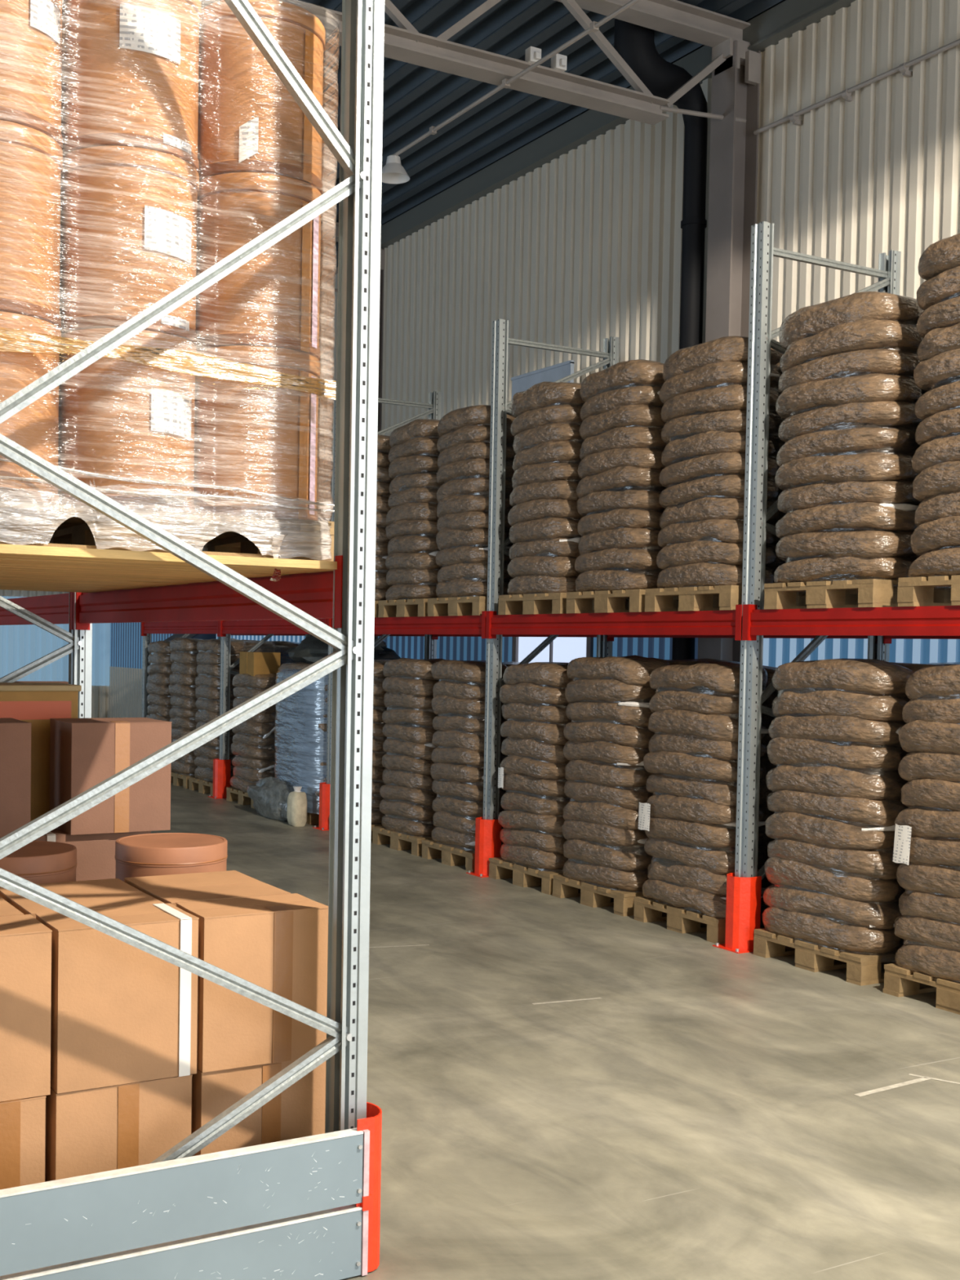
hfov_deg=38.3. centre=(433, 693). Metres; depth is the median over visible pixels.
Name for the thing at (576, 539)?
film
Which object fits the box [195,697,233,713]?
sack
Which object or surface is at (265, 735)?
film
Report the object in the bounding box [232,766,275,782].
sack
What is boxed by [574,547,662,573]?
sack
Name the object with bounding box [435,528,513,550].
sack
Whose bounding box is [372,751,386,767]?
sack
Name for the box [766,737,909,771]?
sack
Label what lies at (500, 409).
frame
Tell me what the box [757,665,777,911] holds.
sacks
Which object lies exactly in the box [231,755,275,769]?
sack
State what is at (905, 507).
film
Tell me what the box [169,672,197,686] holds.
sack
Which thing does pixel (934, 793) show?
sack
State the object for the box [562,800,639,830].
sack
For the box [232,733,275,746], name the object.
sack
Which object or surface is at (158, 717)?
sack
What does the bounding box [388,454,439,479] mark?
sack
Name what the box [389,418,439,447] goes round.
sack
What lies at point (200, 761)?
sack
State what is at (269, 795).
film
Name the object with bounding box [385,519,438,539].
sack
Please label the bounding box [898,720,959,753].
sack
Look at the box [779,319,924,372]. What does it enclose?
sack
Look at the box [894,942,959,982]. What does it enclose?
sack
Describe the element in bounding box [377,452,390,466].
sack
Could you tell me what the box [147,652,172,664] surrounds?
sack
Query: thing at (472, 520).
sack
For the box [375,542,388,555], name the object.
sack
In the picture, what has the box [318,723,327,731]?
sack
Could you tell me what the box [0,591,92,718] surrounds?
frame
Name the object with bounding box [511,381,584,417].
sack
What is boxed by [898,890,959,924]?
sack
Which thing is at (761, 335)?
frame
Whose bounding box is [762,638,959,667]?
window
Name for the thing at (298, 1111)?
cardboard box
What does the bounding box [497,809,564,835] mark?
sack
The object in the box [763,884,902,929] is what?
sack
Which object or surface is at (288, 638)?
window
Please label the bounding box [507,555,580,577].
sack
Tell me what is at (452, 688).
sack
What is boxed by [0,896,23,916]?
cardboard box
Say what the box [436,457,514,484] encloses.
sack
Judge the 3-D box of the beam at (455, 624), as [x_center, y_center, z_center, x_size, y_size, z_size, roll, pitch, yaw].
[-0.273,-0.572,11.586,0.064,0.205,2.786,0,2,-29]
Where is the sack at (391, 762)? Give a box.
[382,753,434,775]
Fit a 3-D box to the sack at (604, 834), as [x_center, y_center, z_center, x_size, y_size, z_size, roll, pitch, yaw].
[1.207,0.936,9.325,0.418,0.203,0.838,1,1,-30]
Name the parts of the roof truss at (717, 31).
tie rod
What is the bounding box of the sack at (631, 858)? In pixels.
[563,839,652,871]
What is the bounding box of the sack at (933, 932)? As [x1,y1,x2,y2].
[894,915,959,951]
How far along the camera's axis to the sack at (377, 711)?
12.09 m
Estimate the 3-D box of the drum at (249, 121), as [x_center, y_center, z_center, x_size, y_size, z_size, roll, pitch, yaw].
[-0.509,-1.697,4.019,0.380,0.475,0.380,0,2,-29]
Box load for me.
[164,633,216,640]
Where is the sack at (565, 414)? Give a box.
[510,404,582,435]
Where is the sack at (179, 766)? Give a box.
[170,760,197,774]
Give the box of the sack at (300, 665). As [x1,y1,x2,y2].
[278,662,328,675]
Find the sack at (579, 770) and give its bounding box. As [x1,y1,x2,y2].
[564,759,652,787]
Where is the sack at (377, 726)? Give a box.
[372,722,386,737]
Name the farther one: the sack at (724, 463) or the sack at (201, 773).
the sack at (201, 773)
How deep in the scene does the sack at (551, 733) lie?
9.79 m
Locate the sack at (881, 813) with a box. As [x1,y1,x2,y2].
[767,789,907,826]
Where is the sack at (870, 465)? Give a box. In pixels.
[774,451,919,490]
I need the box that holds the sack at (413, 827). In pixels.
[381,815,435,836]
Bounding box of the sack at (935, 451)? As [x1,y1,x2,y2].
[911,434,959,473]
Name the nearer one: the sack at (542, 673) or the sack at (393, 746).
the sack at (542, 673)
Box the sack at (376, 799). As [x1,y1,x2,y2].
[371,794,384,809]
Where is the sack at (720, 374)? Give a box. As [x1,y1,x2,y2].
[658,360,781,404]
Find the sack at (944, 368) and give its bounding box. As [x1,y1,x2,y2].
[913,348,959,391]
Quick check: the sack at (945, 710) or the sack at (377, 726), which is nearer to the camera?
the sack at (945, 710)
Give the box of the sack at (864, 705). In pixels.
[772,688,910,723]
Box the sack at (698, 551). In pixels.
[656,539,776,569]
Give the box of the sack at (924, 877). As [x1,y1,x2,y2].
[896,862,959,897]
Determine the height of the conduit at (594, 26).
0.045 m
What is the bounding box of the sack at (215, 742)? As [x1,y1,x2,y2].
[202,736,232,747]
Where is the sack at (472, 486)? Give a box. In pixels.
[436,477,513,502]
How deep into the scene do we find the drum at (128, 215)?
3.69 m
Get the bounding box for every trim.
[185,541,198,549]
[336,0,856,267]
[373,248,384,638]
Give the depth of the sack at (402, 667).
11.44 m
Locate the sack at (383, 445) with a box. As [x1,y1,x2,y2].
[377,434,391,453]
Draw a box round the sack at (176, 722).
[169,716,197,730]
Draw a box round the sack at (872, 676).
[771,657,914,696]
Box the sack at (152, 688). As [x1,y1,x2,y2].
[146,682,171,696]
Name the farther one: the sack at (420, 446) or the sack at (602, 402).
the sack at (420, 446)
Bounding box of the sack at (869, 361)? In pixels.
[777,348,920,392]
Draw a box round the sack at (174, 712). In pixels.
[168,706,198,719]
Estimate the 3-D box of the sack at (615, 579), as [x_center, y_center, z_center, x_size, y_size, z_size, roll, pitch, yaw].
[1.276,-0.741,9.194,0.422,0.189,0.820,-1,4,-30]
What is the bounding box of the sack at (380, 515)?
[376,511,388,527]
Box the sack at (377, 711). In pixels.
[373,706,386,722]
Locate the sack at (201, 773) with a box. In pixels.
[194,767,233,781]
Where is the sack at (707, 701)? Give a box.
[648,688,768,715]
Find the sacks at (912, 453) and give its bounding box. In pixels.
[906,324,927,559]
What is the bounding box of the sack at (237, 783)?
[229,776,256,792]
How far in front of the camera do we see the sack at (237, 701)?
14.55 m
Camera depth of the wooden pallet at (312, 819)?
13.16 m
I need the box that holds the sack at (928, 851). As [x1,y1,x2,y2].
[908,835,959,866]
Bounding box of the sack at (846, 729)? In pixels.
[768,714,906,746]
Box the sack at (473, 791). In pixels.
[431,779,506,801]
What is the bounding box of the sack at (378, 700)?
[373,694,386,707]
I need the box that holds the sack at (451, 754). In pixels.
[431,746,506,766]
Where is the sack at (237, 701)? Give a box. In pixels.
[232,697,275,713]
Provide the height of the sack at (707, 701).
0.205 m
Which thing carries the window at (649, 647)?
in the wall at (582, 250)
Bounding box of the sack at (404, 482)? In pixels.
[388,472,441,494]
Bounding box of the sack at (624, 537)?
[577,527,662,554]
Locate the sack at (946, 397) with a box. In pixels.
[914,380,959,420]
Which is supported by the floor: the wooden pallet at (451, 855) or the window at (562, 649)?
the wooden pallet at (451, 855)
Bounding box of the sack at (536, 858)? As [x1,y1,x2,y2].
[499,843,568,870]
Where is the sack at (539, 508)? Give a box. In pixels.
[507,498,584,525]
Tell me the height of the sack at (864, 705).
0.201 m
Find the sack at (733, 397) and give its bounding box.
[660,384,780,422]
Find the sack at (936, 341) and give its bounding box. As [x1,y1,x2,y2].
[916,322,959,361]
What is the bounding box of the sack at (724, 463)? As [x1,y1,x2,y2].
[658,452,778,487]
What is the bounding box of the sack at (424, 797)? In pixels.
[379,784,436,806]
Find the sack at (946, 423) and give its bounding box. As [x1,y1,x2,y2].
[915,408,959,445]
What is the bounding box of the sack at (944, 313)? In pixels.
[916,296,959,337]
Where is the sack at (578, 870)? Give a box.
[562,859,648,891]
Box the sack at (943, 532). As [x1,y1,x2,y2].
[910,515,959,555]
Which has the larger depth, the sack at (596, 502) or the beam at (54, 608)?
the sack at (596, 502)
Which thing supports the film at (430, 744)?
on the wooden pallet at (398, 841)
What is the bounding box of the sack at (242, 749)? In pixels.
[231,742,275,759]
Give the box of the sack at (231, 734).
[195,721,235,737]
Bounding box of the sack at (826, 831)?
[764,811,894,849]
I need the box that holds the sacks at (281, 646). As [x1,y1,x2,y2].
[244,640,300,666]
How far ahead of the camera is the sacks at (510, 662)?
11.95 m
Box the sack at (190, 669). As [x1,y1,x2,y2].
[170,662,198,675]
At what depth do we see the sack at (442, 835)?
10.82 m
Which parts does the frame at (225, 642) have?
post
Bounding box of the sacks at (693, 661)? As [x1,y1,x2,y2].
[664,657,740,665]
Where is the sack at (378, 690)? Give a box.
[373,678,386,696]
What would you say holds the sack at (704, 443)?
on the sack at (724, 463)
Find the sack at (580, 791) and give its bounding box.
[564,780,653,810]
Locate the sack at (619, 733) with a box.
[563,720,654,749]
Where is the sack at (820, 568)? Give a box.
[773,555,915,584]
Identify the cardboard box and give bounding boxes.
[0,682,81,821]
[0,717,31,838]
[0,878,164,918]
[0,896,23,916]
[0,914,52,1102]
[0,1095,46,1189]
[13,680,68,684]
[34,827,151,880]
[35,902,199,1093]
[44,1074,192,1182]
[49,717,171,835]
[124,870,290,906]
[175,893,328,1072]
[191,1059,325,1156]
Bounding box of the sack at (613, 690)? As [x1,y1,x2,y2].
[564,677,655,702]
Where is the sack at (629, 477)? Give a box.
[576,466,666,497]
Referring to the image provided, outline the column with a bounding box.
[697,40,760,662]
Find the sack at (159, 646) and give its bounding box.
[147,640,171,653]
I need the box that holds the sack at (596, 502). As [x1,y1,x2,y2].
[577,488,665,515]
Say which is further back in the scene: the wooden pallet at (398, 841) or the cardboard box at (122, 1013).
the wooden pallet at (398, 841)
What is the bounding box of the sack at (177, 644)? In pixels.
[169,637,202,652]
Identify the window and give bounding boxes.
[0,595,110,685]
[110,621,175,668]
[213,619,305,642]
[377,635,512,662]
[511,636,593,663]
[593,637,697,659]
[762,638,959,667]
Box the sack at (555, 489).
[509,480,578,506]
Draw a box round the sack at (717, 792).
[645,773,765,807]
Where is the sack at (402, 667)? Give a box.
[382,657,444,679]
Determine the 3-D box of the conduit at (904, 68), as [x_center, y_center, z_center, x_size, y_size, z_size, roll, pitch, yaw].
[4.835,-3.942,5.948,0.098,0.082,9.900,0,2,-29]
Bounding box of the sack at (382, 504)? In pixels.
[376,495,390,511]
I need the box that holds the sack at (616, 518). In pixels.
[577,508,662,536]
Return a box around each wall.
[0,530,69,596]
[91,685,109,718]
[109,0,959,717]
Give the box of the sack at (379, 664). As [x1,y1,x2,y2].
[373,659,391,679]
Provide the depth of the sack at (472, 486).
10.62 m
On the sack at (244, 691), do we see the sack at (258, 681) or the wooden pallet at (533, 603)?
the sack at (258, 681)
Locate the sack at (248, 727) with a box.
[231,720,275,736]
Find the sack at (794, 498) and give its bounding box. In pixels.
[777,480,920,513]
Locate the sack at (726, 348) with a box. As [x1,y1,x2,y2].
[662,336,782,381]
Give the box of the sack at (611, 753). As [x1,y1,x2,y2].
[562,740,649,767]
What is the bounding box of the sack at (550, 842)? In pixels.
[499,827,566,854]
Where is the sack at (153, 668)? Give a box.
[146,663,173,675]
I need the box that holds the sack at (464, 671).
[431,659,506,684]
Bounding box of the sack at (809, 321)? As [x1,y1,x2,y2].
[778,291,924,349]
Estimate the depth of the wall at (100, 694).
24.87 m
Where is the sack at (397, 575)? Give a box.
[386,568,439,586]
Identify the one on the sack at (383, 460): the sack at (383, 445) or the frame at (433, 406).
the sack at (383, 445)
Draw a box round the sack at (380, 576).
[374,571,391,589]
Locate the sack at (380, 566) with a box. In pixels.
[375,555,389,571]
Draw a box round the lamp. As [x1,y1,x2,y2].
[382,155,409,183]
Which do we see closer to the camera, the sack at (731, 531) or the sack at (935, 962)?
the sack at (935, 962)
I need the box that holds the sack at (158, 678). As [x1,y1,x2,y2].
[146,672,170,685]
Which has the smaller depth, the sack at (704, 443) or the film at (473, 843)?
the sack at (704, 443)
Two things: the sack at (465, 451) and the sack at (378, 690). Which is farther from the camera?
the sack at (378, 690)
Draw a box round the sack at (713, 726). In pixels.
[648,709,766,742]
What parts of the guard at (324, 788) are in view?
foot plate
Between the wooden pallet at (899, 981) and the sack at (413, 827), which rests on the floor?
the wooden pallet at (899, 981)
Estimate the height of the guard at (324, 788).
0.425 m
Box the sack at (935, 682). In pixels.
[904,664,959,699]
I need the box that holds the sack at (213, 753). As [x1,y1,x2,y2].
[193,745,234,759]
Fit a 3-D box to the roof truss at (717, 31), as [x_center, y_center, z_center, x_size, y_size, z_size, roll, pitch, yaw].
[-4.234,-4.551,6.635,15.170,0.836,0.240,0,2,-29]
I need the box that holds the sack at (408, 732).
[382,723,436,743]
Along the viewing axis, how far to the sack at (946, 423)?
6.72 m
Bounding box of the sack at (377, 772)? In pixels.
[372,766,385,780]
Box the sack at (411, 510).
[386,502,438,524]
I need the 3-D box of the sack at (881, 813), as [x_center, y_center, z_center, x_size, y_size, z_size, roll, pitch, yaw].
[2.211,0.594,7.564,0.419,0.186,0.893,-1,2,-29]
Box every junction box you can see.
[524,46,541,63]
[551,53,567,71]
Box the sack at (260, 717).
[245,712,275,724]
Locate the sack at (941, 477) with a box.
[912,460,959,502]
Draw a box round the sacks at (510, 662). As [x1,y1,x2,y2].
[468,660,519,664]
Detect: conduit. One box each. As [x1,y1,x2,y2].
[392,0,640,155]
[753,39,959,134]
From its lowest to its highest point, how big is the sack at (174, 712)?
0.198 m
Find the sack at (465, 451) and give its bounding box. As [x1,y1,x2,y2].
[437,441,515,467]
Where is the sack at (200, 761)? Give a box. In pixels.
[194,755,234,770]
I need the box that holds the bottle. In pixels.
[286,786,306,826]
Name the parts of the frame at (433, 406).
post, post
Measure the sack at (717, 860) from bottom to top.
0.197 m
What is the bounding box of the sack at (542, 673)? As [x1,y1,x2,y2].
[502,662,572,688]
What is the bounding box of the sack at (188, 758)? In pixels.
[175,752,196,764]
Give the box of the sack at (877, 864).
[767,838,901,879]
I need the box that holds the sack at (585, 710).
[565,700,653,728]
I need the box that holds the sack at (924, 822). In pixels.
[894,807,959,838]
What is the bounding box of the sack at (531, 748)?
[501,737,569,764]
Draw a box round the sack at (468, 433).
[436,425,514,453]
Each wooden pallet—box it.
[170,771,231,788]
[188,777,231,795]
[226,786,254,808]
[306,812,319,824]
[328,815,382,841]
[372,826,431,856]
[374,600,378,617]
[377,598,427,617]
[421,839,475,871]
[427,595,551,616]
[488,857,580,894]
[497,592,628,614]
[552,874,663,916]
[566,589,679,613]
[633,896,764,943]
[644,585,806,612]
[753,928,896,986]
[764,578,951,609]
[883,963,959,1014]
[897,574,959,606]
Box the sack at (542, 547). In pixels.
[509,537,580,559]
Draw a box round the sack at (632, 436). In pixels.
[579,425,666,460]
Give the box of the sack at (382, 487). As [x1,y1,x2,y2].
[376,480,390,497]
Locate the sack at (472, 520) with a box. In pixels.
[436,511,511,531]
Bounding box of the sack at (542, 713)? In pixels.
[501,702,571,724]
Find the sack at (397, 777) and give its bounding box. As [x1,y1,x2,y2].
[382,768,434,789]
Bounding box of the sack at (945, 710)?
[902,697,959,724]
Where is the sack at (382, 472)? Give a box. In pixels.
[377,466,392,482]
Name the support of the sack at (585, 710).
on the sack at (619, 733)
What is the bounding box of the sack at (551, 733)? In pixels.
[500,719,568,745]
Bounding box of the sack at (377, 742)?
[372,736,386,751]
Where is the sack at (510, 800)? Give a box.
[500,791,569,816]
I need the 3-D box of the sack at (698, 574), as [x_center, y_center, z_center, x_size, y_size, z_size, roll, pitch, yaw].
[1.714,-0.712,8.437,0.420,0.182,0.849,-1,3,-29]
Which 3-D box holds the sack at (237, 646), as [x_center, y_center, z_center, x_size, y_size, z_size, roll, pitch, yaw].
[-2.428,-0.546,15.774,0.419,0.181,0.824,-1,4,-30]
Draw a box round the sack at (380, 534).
[375,526,390,542]
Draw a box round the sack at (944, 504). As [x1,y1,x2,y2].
[914,490,959,526]
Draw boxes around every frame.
[0,0,384,1164]
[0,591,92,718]
[142,542,220,717]
[218,634,311,769]
[326,379,441,783]
[483,319,619,829]
[734,221,901,894]
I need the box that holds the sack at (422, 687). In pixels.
[382,676,438,697]
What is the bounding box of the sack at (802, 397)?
[775,373,924,418]
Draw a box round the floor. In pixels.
[151,782,959,1279]
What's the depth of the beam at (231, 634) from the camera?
16.58 m
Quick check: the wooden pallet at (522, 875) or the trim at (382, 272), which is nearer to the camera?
the wooden pallet at (522, 875)
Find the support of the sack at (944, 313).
on the sack at (936, 341)
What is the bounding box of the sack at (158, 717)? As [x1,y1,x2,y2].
[146,713,170,721]
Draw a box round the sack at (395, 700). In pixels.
[383,692,433,710]
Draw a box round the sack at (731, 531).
[657,519,775,547]
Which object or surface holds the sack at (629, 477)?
on the sack at (596, 502)
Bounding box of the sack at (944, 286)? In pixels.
[916,265,959,310]
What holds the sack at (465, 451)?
on the sack at (470, 468)
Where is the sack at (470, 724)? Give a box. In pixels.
[432,714,506,733]
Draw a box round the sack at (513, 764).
[499,755,566,780]
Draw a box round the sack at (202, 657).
[195,650,239,665]
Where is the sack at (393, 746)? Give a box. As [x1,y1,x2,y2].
[382,737,435,760]
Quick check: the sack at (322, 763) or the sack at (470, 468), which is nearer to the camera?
the sack at (470, 468)
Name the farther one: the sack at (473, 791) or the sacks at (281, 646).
the sacks at (281, 646)
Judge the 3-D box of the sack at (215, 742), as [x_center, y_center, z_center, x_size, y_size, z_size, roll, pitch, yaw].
[-2.473,0.521,15.821,0.417,0.194,0.835,-1,2,-29]
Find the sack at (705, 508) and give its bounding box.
[659,496,778,528]
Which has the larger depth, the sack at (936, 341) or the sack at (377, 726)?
the sack at (377, 726)
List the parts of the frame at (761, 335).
post, post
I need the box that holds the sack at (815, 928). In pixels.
[762,906,903,953]
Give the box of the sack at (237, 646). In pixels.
[196,638,245,654]
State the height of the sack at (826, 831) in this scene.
0.204 m
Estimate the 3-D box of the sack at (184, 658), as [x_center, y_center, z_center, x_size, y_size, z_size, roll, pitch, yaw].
[-2.893,-0.436,16.582,0.418,0.175,0.841,1,3,-30]
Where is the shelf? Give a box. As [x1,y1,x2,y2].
[0,543,337,592]
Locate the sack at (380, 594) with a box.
[374,588,387,600]
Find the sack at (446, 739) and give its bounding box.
[431,729,505,751]
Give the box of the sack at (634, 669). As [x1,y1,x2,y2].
[566,654,670,686]
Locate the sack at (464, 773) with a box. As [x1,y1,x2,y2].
[430,762,484,782]
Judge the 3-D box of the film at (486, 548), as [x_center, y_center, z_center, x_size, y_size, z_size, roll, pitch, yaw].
[0.677,-1.407,11.052,1.163,1.384,0.852,0,2,-29]
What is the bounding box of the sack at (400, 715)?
[382,707,437,726]
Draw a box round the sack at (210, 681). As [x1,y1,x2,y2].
[195,675,235,688]
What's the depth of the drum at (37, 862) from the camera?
4.45 m
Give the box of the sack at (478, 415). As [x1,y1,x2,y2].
[437,404,515,436]
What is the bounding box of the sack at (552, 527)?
[509,516,582,543]
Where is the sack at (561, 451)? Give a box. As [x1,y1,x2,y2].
[512,440,582,471]
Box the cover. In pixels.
[284,635,400,663]
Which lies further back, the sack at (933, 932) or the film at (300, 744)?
the film at (300, 744)
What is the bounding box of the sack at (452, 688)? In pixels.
[432,680,506,699]
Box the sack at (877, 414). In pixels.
[777,400,922,442]
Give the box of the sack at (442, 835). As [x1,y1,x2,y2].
[431,826,503,848]
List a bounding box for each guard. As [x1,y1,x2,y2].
[208,758,231,799]
[312,782,330,831]
[466,817,501,877]
[712,872,761,953]
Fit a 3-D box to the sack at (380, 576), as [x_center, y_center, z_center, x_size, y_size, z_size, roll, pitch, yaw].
[-0.516,-1.014,12.377,0.420,0.177,0.833,0,4,-30]
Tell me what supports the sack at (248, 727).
on the sack at (250, 740)
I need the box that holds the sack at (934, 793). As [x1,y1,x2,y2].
[901,778,959,811]
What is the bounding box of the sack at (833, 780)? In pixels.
[765,764,908,799]
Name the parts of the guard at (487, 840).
foot plate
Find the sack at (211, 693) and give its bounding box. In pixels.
[195,685,235,700]
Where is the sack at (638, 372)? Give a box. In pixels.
[579,359,665,402]
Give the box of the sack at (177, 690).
[168,684,197,697]
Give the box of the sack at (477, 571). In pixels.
[436,561,513,582]
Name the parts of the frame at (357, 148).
post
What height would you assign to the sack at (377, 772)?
0.180 m
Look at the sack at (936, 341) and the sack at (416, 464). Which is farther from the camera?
the sack at (416, 464)
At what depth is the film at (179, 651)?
16.54 m
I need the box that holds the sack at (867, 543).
[775,528,916,561]
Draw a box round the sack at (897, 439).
[776,426,919,466]
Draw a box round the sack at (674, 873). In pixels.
[647,859,764,895]
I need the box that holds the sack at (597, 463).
[577,448,665,478]
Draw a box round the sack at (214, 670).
[196,663,239,679]
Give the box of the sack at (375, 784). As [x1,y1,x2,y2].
[371,780,385,795]
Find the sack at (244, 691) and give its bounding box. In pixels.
[233,686,266,697]
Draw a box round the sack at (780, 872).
[764,857,905,903]
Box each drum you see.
[0,0,62,148]
[0,120,62,330]
[0,311,61,503]
[0,840,77,884]
[57,328,197,512]
[59,145,199,346]
[61,0,201,173]
[61,66,62,97]
[115,832,227,881]
[193,345,320,520]
[195,172,322,361]
[197,0,325,195]
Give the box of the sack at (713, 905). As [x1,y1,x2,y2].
[642,879,726,918]
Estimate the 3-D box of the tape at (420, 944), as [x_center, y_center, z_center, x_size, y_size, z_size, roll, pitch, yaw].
[-0.213,1.439,7.881,0.385,0.001,0.109,0,2,-29]
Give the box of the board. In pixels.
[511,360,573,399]
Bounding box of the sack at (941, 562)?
[908,546,959,577]
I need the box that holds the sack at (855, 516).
[775,502,917,538]
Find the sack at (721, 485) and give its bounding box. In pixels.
[658,474,778,508]
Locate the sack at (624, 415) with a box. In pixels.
[578,404,665,439]
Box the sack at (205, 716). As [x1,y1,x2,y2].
[195,710,219,722]
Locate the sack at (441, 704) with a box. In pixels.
[431,695,503,715]
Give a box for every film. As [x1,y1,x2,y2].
[0,22,339,582]
[172,651,183,773]
[197,649,209,780]
[235,686,275,777]
[246,776,290,821]
[274,668,328,813]
[385,675,437,829]
[395,475,438,555]
[435,679,484,845]
[442,481,511,582]
[497,719,512,862]
[520,448,580,542]
[568,677,649,860]
[638,677,771,899]
[666,373,779,546]
[773,689,902,927]
[785,413,918,563]
[893,806,911,944]
[928,385,951,587]
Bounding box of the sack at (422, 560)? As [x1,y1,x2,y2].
[385,551,440,569]
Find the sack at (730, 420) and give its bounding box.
[661,409,780,444]
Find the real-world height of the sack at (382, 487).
0.170 m
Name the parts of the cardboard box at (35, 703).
lid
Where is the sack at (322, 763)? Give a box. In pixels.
[274,753,326,765]
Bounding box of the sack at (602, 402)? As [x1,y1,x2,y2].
[580,386,663,420]
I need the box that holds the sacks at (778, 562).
[766,362,786,582]
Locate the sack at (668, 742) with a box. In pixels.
[648,732,768,760]
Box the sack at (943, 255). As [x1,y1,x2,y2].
[917,233,959,280]
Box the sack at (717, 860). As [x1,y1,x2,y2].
[644,837,764,874]
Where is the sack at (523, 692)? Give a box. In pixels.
[499,682,568,706]
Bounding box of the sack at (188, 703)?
[169,695,197,709]
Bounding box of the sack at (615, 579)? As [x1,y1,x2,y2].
[575,568,661,591]
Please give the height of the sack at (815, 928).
0.201 m
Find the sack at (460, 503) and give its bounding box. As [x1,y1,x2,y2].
[436,494,512,517]
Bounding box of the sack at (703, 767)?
[643,751,766,782]
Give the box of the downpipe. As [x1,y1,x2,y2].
[613,18,707,659]
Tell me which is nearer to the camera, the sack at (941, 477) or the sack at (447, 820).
the sack at (941, 477)
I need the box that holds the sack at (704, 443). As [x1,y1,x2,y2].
[661,431,779,466]
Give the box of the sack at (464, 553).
[435,545,511,567]
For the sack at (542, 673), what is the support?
on the sack at (523, 692)
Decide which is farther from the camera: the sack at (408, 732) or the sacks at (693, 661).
the sack at (408, 732)
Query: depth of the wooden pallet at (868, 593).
7.38 m
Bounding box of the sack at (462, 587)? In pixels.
[435,577,509,598]
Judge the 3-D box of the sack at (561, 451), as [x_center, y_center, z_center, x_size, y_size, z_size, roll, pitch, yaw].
[0.883,-1.690,9.899,0.415,0.184,0.816,1,2,-30]
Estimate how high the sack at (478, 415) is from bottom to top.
0.210 m
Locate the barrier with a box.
[0,1102,382,1279]
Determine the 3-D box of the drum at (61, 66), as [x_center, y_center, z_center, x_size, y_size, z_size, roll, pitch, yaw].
[-1.030,-1.711,4.170,0.380,0.475,0.380,0,2,-29]
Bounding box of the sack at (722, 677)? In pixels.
[649,662,768,694]
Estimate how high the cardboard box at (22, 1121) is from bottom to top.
0.405 m
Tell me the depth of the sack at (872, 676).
7.27 m
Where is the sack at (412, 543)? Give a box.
[387,534,439,555]
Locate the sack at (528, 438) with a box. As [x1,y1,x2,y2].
[512,422,583,453]
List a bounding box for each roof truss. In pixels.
[200,0,761,124]
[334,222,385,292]
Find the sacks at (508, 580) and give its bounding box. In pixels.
[504,428,513,582]
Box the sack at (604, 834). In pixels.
[561,819,648,847]
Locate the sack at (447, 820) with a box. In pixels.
[432,810,503,834]
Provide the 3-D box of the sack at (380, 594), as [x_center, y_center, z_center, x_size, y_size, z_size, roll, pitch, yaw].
[-0.530,-0.880,12.383,0.422,0.190,0.823,-1,3,-30]
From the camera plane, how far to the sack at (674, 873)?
8.35 m
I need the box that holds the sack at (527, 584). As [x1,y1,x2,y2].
[507,573,577,595]
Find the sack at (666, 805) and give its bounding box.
[645,793,764,825]
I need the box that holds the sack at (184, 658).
[169,651,198,664]
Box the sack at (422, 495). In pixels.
[387,487,438,508]
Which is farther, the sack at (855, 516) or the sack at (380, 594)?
the sack at (380, 594)
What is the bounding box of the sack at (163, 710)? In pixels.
[146,704,173,716]
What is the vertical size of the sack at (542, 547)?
0.170 m
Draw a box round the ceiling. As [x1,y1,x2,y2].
[297,0,785,249]
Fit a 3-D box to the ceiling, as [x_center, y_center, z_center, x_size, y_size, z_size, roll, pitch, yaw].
[-4.952,-5.121,8.239,15.900,0.120,30.000,0,2,-29]
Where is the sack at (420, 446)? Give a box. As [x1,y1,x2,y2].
[387,436,439,462]
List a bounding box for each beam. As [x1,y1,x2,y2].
[0,591,73,630]
[72,555,342,630]
[140,620,218,636]
[218,618,327,636]
[231,634,305,635]
[311,634,424,636]
[327,611,485,638]
[431,634,603,640]
[485,604,742,640]
[607,635,876,643]
[742,604,959,640]
[883,635,959,644]
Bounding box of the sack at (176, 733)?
[171,728,192,740]
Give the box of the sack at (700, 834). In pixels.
[644,817,763,848]
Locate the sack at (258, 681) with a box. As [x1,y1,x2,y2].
[232,673,276,688]
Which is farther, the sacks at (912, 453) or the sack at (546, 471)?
the sack at (546, 471)
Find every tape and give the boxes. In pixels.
[368,944,429,947]
[532,997,601,1004]
[853,1077,930,1096]
[908,1073,959,1084]
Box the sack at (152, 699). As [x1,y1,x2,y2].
[146,693,172,706]
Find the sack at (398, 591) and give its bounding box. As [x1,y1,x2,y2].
[385,583,438,600]
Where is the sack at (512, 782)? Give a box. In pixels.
[501,773,568,797]
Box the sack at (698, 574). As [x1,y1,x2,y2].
[656,562,773,588]
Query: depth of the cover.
13.35 m
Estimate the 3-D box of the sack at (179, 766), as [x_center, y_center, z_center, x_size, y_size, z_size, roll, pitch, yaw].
[-2.919,0.873,16.609,0.422,0.192,0.819,1,1,-29]
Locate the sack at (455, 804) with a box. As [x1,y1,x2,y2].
[431,795,504,817]
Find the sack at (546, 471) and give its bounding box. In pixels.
[511,462,582,488]
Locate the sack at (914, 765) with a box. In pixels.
[897,751,959,782]
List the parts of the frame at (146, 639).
post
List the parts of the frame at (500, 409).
post, post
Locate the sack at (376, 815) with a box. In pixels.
[371,808,385,823]
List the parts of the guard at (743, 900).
foot plate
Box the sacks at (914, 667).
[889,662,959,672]
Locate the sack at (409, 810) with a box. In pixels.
[378,799,435,821]

